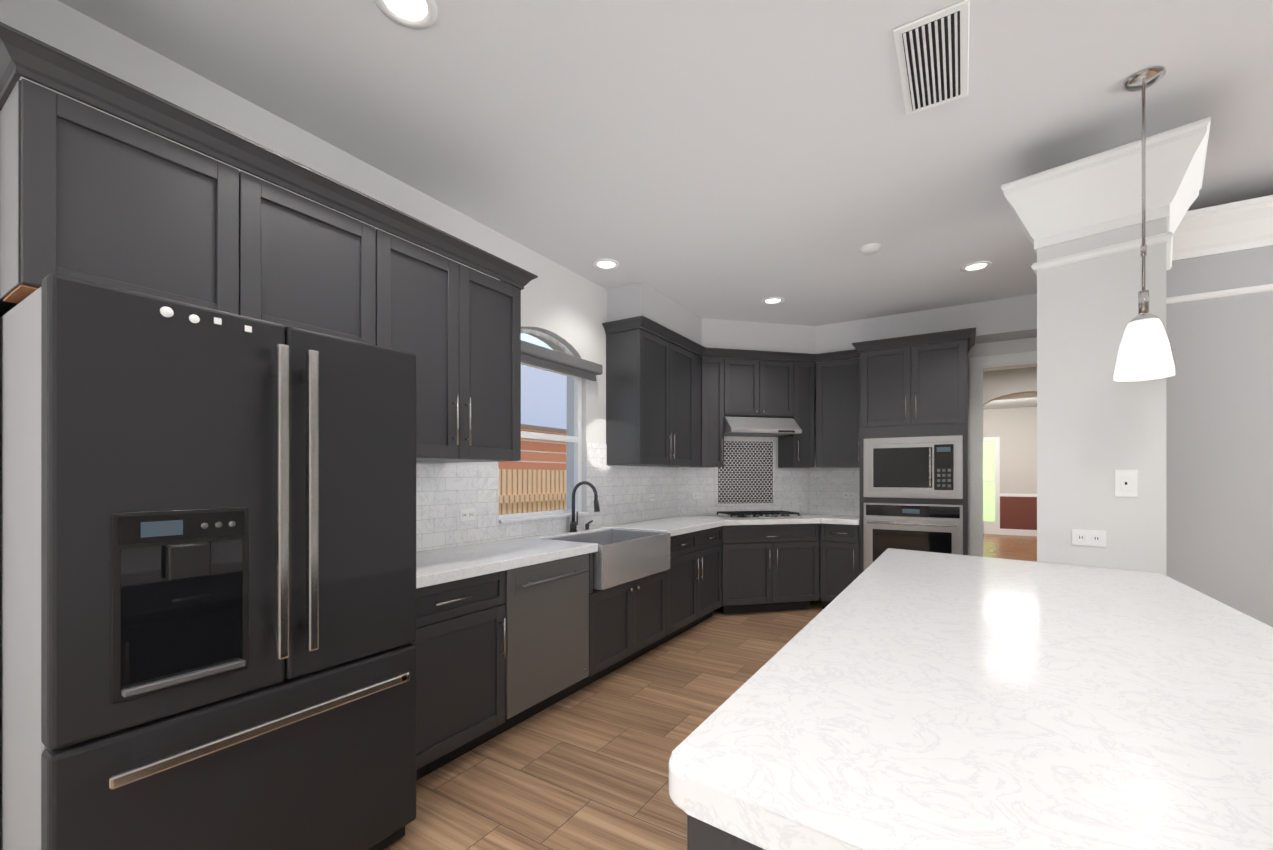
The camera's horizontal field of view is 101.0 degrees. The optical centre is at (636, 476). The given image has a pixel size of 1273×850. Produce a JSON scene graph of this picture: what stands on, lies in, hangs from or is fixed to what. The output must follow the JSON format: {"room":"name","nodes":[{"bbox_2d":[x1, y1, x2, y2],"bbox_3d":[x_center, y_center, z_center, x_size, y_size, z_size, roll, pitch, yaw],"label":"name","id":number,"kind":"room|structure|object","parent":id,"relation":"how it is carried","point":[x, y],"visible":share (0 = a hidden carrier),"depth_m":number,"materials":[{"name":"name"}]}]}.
{"room":"kitchen","nodes":[
{"label":"kitchen","id":0,"kind":"room"},
{"bbox_2d":[0,0,1272,626],"bbox_3d":[4.121,-0.120,4.609,7.600,2.900,18.200,0,0,32],"label":"wall","id":1,"kind":"structure","parent":0,"point":[1220,466],"depth_m":2.86,"materials":[{"name":"white paint"}]},
{"bbox_2d":[0,34,267,320],"bbox_3d":[-1.610,-0.758,1.646,0.592,0.576,0.514,0,0,32],"label":"upper cabinet","id":2,"kind":"object","parent":1,"relation":"attached to","point":[88,193],"depth_m":1.42,"materials":[{"name":"grey paint"}]},
{"bbox_2d":[268,154,383,346],"bbox_3d":[-1.401,-0.758,1.982,0.592,0.576,0.513,0,0,32],"label":"upper cabinet","id":3,"kind":"object","parent":1,"relation":"attached to","point":[326,265],"depth_m":1.88,"materials":[{"name":"grey paint"}]},
{"bbox_2d":[384,206,523,462],"bbox_3d":[-1.072,-0.563,2.510,0.592,0.966,0.849,0,0,32],"label":"upper cabinet","id":4,"kind":"object","parent":1,"relation":"attached to","point":[461,324],"depth_m":2.36,"materials":[{"name":"grey paint"}]},
{"bbox_2d":[499,328,581,518],"bbox_3d":[-0.700,-0.378,3.797,0.040,1.355,0.930,0,0,32],"label":"window","id":5,"kind":"structure","parent":1,"relation":"in","point":[576,439],"depth_m":4.09,"materials":[{"name":"white"}]},
{"bbox_2d":[521,340,602,380],"bbox_3d":[-0.602,-0.833,3.754,0.077,0.135,1.140,0,0,32],"label":"roller blind","id":6,"kind":"object","parent":5,"relation":"attached to","point":[542,356],"visible":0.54,"depth_m":3.78,"materials":[{"name":"grey"}]},
{"bbox_2d":[499,512,588,522],"bbox_3d":[-0.670,0.289,3.779,0.120,0.022,0.926,0,0,32],"label":"window sill","id":7,"kind":"structure","parent":1,"relation":"attached to","point":[518,519],"depth_m":3.66,"materials":[{"name":"white"}]},
{"bbox_2d":[416,436,859,551],"bbox_3d":[0.467,-0.011,3.940,1.700,0.839,4.765,0,0,32],"label":"tile backsplash","id":8,"kind":"structure","parent":1,"relation":"attached to","point":[445,493],"depth_m":4.42,"materials":[{"name":"tile"}]},
{"bbox_2d":[460,509,474,521],"bbox_3d":[-1.012,0.230,3.149,0.007,0.072,0.116,0,0,32],"label":"outlet","id":9,"kind":"object","parent":8,"relation":"attached to","point":[467,514],"depth_m":3.15,"materials":[{"name":"white plastic"}]},
{"bbox_2d":[693,492,702,498],"bbox_3d":[0.647,0.201,5.529,0.116,0.072,0.008,0,0,-13],"label":"outlet","id":10,"kind":"object","parent":8,"relation":"attached to","point":[696,495],"depth_m":5.53,"materials":[{"name":"white plastic"}]},
{"bbox_2d":[714,439,775,505],"bbox_3d":[1.179,-0.047,5.658,0.720,0.715,0.013,0,0,-13],"label":"wall panel","id":11,"kind":"object","parent":8,"relation":"attached to","point":[745,475],"visible":0.88,"depth_m":5.66,"materials":[{"name":"tile"}]},
{"bbox_2d":[843,492,854,498],"bbox_3d":[2.270,0.201,5.609,0.116,0.072,0.008,0,0,32],"label":"outlet","id":12,"kind":"object","parent":8,"relation":"attached to","point":[846,495],"depth_m":5.61,"materials":[{"name":"white plastic"}]},
{"bbox_2d":[602,316,697,466],"bbox_3d":[0.150,-0.684,4.723,0.332,1.168,1.000,0,0,32],"label":"upper cabinet","id":13,"kind":"object","parent":1,"relation":"attached to","point":[668,404],"depth_m":4.38,"materials":[{"name":"grey paint"}]},
{"bbox_2d":[698,347,733,466],"bbox_3d":[0.740,-0.684,5.378,0.448,1.168,0.402,0,0,32],"label":"upper cabinet","id":14,"kind":"object","parent":1,"relation":"attached to","point":[713,373],"depth_m":5.23,"materials":[{"name":"grey paint"}]},
{"bbox_2d":[730,349,793,418],"bbox_3d":[1.215,-0.941,5.503,0.778,0.653,0.778,0,0,32],"label":"upper cabinet","id":15,"kind":"object","parent":1,"relation":"attached to","point":[759,387],"depth_m":5.34,"materials":[{"name":"grey paint"}]},
{"bbox_2d":[724,416,801,436],"bbox_3d":[1.234,-0.517,5.419,0.760,0.175,0.498,0,0,-13],"label":"range hood","id":16,"kind":"object","parent":15,"relation":"attached to","point":[756,427],"visible":0.81,"depth_m":5.24,"materials":[{"name":"silver metal"}]},
{"bbox_2d":[778,353,821,467],"bbox_3d":[1.696,-0.684,5.601,0.402,1.168,0.448,0,0,32],"label":"upper cabinet","id":17,"kind":"object","parent":1,"relation":"attached to","point":[797,450],"depth_m":5.47,"materials":[{"name":"grey paint"}]},
{"bbox_2d":[814,356,859,467],"bbox_3d":[2.120,-0.645,5.496,0.523,1.090,0.371,0,0,32],"label":"upper cabinet","id":18,"kind":"object","parent":1,"relation":"attached to","point":[837,382],"depth_m":5.37,"materials":[{"name":"grey paint"}]},
{"bbox_2d":[970,351,1036,556],"bbox_3d":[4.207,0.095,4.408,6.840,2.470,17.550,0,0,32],"label":"door frame","id":19,"kind":"structure","parent":1,"relation":"attached to","point":[979,527],"depth_m":5.01,"materials":[{"name":"white"}]},
{"bbox_2d":[1166,195,1272,304],"bbox_3d":[4.517,-1.201,2.052,3.825,0.460,0.325,0,0,32],"label":"crown molding","id":20,"kind":"structure","parent":1,"relation":"attached to","point":[1231,227],"depth_m":2.74,"materials":[{"name":"white wood"}]},
{"bbox_2d":[58,0,1272,409],"bbox_3d":[4.078,-1.470,4.636,7.700,0.400,18.200,0,0,32],"label":"ceiling","id":21,"kind":"structure","parent":0,"point":[708,172],"depth_m":2.33,"materials":[{"name":"white paint"}]},
{"bbox_2d":[374,0,437,28],"bbox_3d":[-0.764,-1.566,1.735,0.199,0.009,0.199,0,0,-13],"label":"recessed light","id":22,"kind":"object","parent":21,"relation":"in","point":[416,14],"depth_m":1.77,"materials":[{"name":"white"}]},
{"bbox_2d":[593,258,619,269],"bbox_3d":[-0.224,-1.565,3.873,0.199,0.009,0.199,0,0,-13],"label":"recessed light","id":23,"kind":"object","parent":21,"relation":"in","point":[603,264],"depth_m":3.87,"materials":[{"name":"white plastic"}]},
{"bbox_2d":[762,297,784,304],"bbox_3d":[1.216,-1.565,4.673,0.199,0.009,0.199,0,0,-13],"label":"recessed light","id":24,"kind":"object","parent":21,"relation":"in","point":[770,300],"depth_m":4.66,"materials":[{"name":"white"}]},
{"bbox_2d":[860,243,880,254],"bbox_3d":[1.600,-1.553,3.586,0.130,0.034,0.130,0,0,32],"label":"smoke detector","id":25,"kind":"object","parent":21,"relation":"attached to","point":[870,248],"visible":1,"depth_m":3.55,"materials":[{"name":"white plastic"}]},
{"bbox_2d":[892,0,969,114],"bbox_3d":[1.129,-1.562,1.995,0.230,0.016,0.510,0,0,32],"label":"ceiling vent","id":26,"kind":"object","parent":21,"relation":"in","point":[932,52],"visible":1,"depth_m":1.95,"materials":[{"name":"white metal"}]},
{"bbox_2d":[960,261,991,271],"bbox_3d":[2.533,-1.565,3.913,0.199,0.009,0.199,0,0,-13],"label":"recessed light","id":27,"kind":"object","parent":21,"relation":"in","point":[979,265],"depth_m":3.91,"materials":[{"name":"white plastic"}]},
{"bbox_2d":[1114,66,1174,381],"bbox_3d":[1.998,-0.980,2.067,0.174,1.180,0.174,0,0,32],"label":"pendant light","id":28,"kind":"object","parent":21,"relation":"hanging from","point":[1144,353],"visible":1,"depth_m":2.04,"materials":[{"name":"white glass"}]},
{"bbox_2d":[383,534,1036,849],"bbox_3d":[4.046,1.380,4.773,7.500,0.100,18.000,0,0,32],"label":"floor","id":29,"kind":"structure","parent":0,"point":[586,767],"depth_m":2.48,"materials":[{"name":"brown wood"}]},
{"bbox_2d":[0,273,415,849],"bbox_3d":[-1.353,0.439,1.718,0.897,1.781,0.906,0,0,32],"label":"fridge","id":30,"kind":"object","parent":29,"relation":"on","point":[207,576],"visible":1,"depth_m":1.37,"materials":[{"name":"grey metal"}]},
{"bbox_2d":[410,571,505,780],"bbox_3d":[-1.066,0.895,2.480,0.636,0.868,0.670,0,0,32],"label":"base cabinet","id":31,"kind":"object","parent":29,"relation":"on","point":[459,643],"visible":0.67,"depth_m":2.38,"materials":[{"name":"grey paint"}]},
{"bbox_2d":[492,554,588,737],"bbox_3d":[-0.700,0.897,3.053,0.651,0.866,0.686,0,0,32],"label":"dishwasher","id":32,"kind":"object","parent":29,"relation":"on","point":[546,604],"visible":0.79,"depth_m":2.86,"materials":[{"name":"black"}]},
{"bbox_2d":[577,553,665,690],"bbox_3d":[-0.271,0.896,3.766,0.628,0.868,0.974,0,0,32],"label":"base cabinet","id":33,"kind":"object","parent":29,"relation":"on","point":[627,622],"visible":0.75,"depth_m":3.54,"materials":[{"name":"grey paint"}]},
{"bbox_2d":[416,515,727,588],"bbox_3d":[0.025,0.435,4.211,0.660,0.050,4.762,0,0,32],"label":"countertop","id":34,"kind":"structure","parent":33,"relation":"on","point":[441,565],"depth_m":2.91,"materials":[{"name":"white stone"}]},
{"bbox_2d":[569,481,599,531],"bbox_3d":[-0.373,0.221,3.873,0.272,0.377,0.098,0,0,32],"label":"faucet","id":35,"kind":"object","parent":34,"relation":"on","point":[573,525],"visible":1,"depth_m":3.89,"materials":[{"name":"black metal"}]},
{"bbox_2d":[585,520,592,529],"bbox_3d":[-0.365,0.371,4.048,0.069,0.076,0.032,0,0,32],"label":"soap dispenser","id":36,"kind":"object","parent":34,"relation":"on","point":[587,526],"visible":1,"depth_m":4.04,"materials":[{"name":"black metal"}]},
{"bbox_2d":[548,529,669,589],"bbox_3d":[-0.202,0.558,3.723,0.535,0.273,0.880,0,0,32],"label":"farmhouse sink","id":37,"kind":"object","parent":34,"relation":"in","point":[620,556],"visible":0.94,"depth_m":3.60,"materials":[{"name":"silver metal"}]},
{"bbox_2d":[655,526,721,647],"bbox_3d":[0.280,0.896,4.644,0.636,0.868,1.095,0,0,32],"label":"base cabinet","id":38,"kind":"object","parent":29,"relation":"on","point":[693,585],"visible":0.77,"depth_m":4.45,"materials":[{"name":"grey paint"}]},
{"bbox_2d":[687,814,764,849],"bbox_3d":[1.048,0.895,1.656,0.800,0.868,2.632,0,0,32],"label":"base cabinet","id":39,"kind":"object","parent":29,"relation":"on","point":[701,835],"depth_m":0.74,"materials":[{"name":"grey paint"}]},
{"bbox_2d":[669,548,1272,849],"bbox_3d":[1.185,0.434,1.571,1.088,0.050,2.731,0,0,32],"label":"countertop","id":40,"kind":"structure","parent":39,"relation":"on","point":[893,699],"depth_m":0.87,"materials":[{"name":"white stone"}]},
{"bbox_2d":[716,524,818,613],"bbox_3d":[1.249,0.896,5.354,1.033,0.868,0.636,0,0,-13],"label":"base cabinet","id":41,"kind":"object","parent":29,"relation":"on","point":[768,568],"visible":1,"depth_m":5.09,"materials":[{"name":"grey paint"}]},
{"bbox_2d":[728,514,859,525],"bbox_3d":[1.648,0.435,5.217,1.035,0.050,1.345,0,0,32],"label":"countertop","id":42,"kind":"structure","parent":41,"relation":"on","point":[807,518],"depth_m":5.09,"materials":[{"name":"white stone"}]},
{"bbox_2d":[716,510,802,518],"bbox_3d":[1.246,0.387,5.368,0.760,0.046,0.440,0,0,-13],"label":"gas cooktop","id":43,"kind":"object","parent":42,"relation":"in","point":[753,514],"visible":1,"depth_m":5.24,"materials":[{"name":"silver metal"}]},
{"bbox_2d":[820,523,859,608],"bbox_3d":[2.121,0.896,5.341,0.360,0.868,0.636,0,0,32],"label":"base cabinet","id":44,"kind":"object","parent":29,"relation":"on","point":[839,558],"visible":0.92,"depth_m":5.12,"materials":[{"name":"grey paint"}]},
{"bbox_2d":[852,327,975,573],"bbox_3d":[2.639,0.031,4.999,0.992,2.598,0.668,0,0,32],"label":"tall cabinet","id":45,"kind":"object","parent":29,"relation":"on","point":[918,389],"visible":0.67,"depth_m":4.75,"materials":[{"name":"grey paint"}]},
{"bbox_2d":[863,435,962,498],"bbox_3d":[2.624,-0.083,4.974,0.798,0.553,0.610,0,0,32],"label":"built-in microwave","id":46,"kind":"object","parent":45,"relation":"in","point":[917,467],"visible":1,"depth_m":4.74,"materials":[{"name":"silver metal"}]},
{"bbox_2d":[864,502,962,569],"bbox_3d":[2.615,0.570,4.960,0.798,0.646,0.644,0,0,32],"label":"wall oven","id":47,"kind":"object","parent":45,"relation":"in","point":[937,528],"visible":0.79,"depth_m":4.73,"materials":[{"name":"silver metal"}]},
{"bbox_2d":[1001,116,1210,574],"bbox_3d":[2.247,-0.040,2.535,0.684,2.740,0.684,0,0,-45],"label":"column","id":48,"kind":"structure","parent":29,"relation":"on","point":[1080,221],"depth_m":2.36,"materials":[{"name":"white paint"}]},
{"bbox_2d":[1072,529,1105,546],"bbox_3d":[2.067,0.279,2.398,0.008,0.075,0.120,0,0,-45],"label":"outlet","id":49,"kind":"object","parent":48,"relation":"attached to","point":[1086,537],"visible":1,"depth_m":2.40,"materials":[{"name":"white plastic"}]},
{"bbox_2d":[1115,470,1137,496],"bbox_3d":[2.156,0.029,2.310,0.073,0.120,0.022,0,0,32],"label":"wall jack","id":50,"kind":"object","parent":48,"relation":"attached to","point":[1126,483],"visible":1,"depth_m":2.31,"materials":[{"name":"white plastic"}]},
{"label":"outside","id":51,"kind":"structure","parent":0,"visible":0},
{"bbox_3d":[-5.642,1.832,9.266,13.700,0.100,22.000,0,0,32],"label":"ground","id":52,"kind":"structure","parent":51,"visible":0},
{"bbox_2d":[498,365,565,469],"bbox_3d":[-5.812,-0.593,9.372,5.300,4.750,16.400,0,0,32],"label":"neighbouring house","id":53,"kind":"structure","parent":52,"relation":"on","point":[543,401],"depth_m":11.65,"materials":[{"name":"brick"}]},
{"bbox_2d":[499,469,565,514],"bbox_3d":[-1.856,0.826,5.735,0.120,1.910,16.000,0,0,32],"label":"fence","id":54,"kind":"object","parent":52,"relation":"on","point":[524,491],"depth_m":6.62,"materials":[{"name":"brown wood"}]}
]}

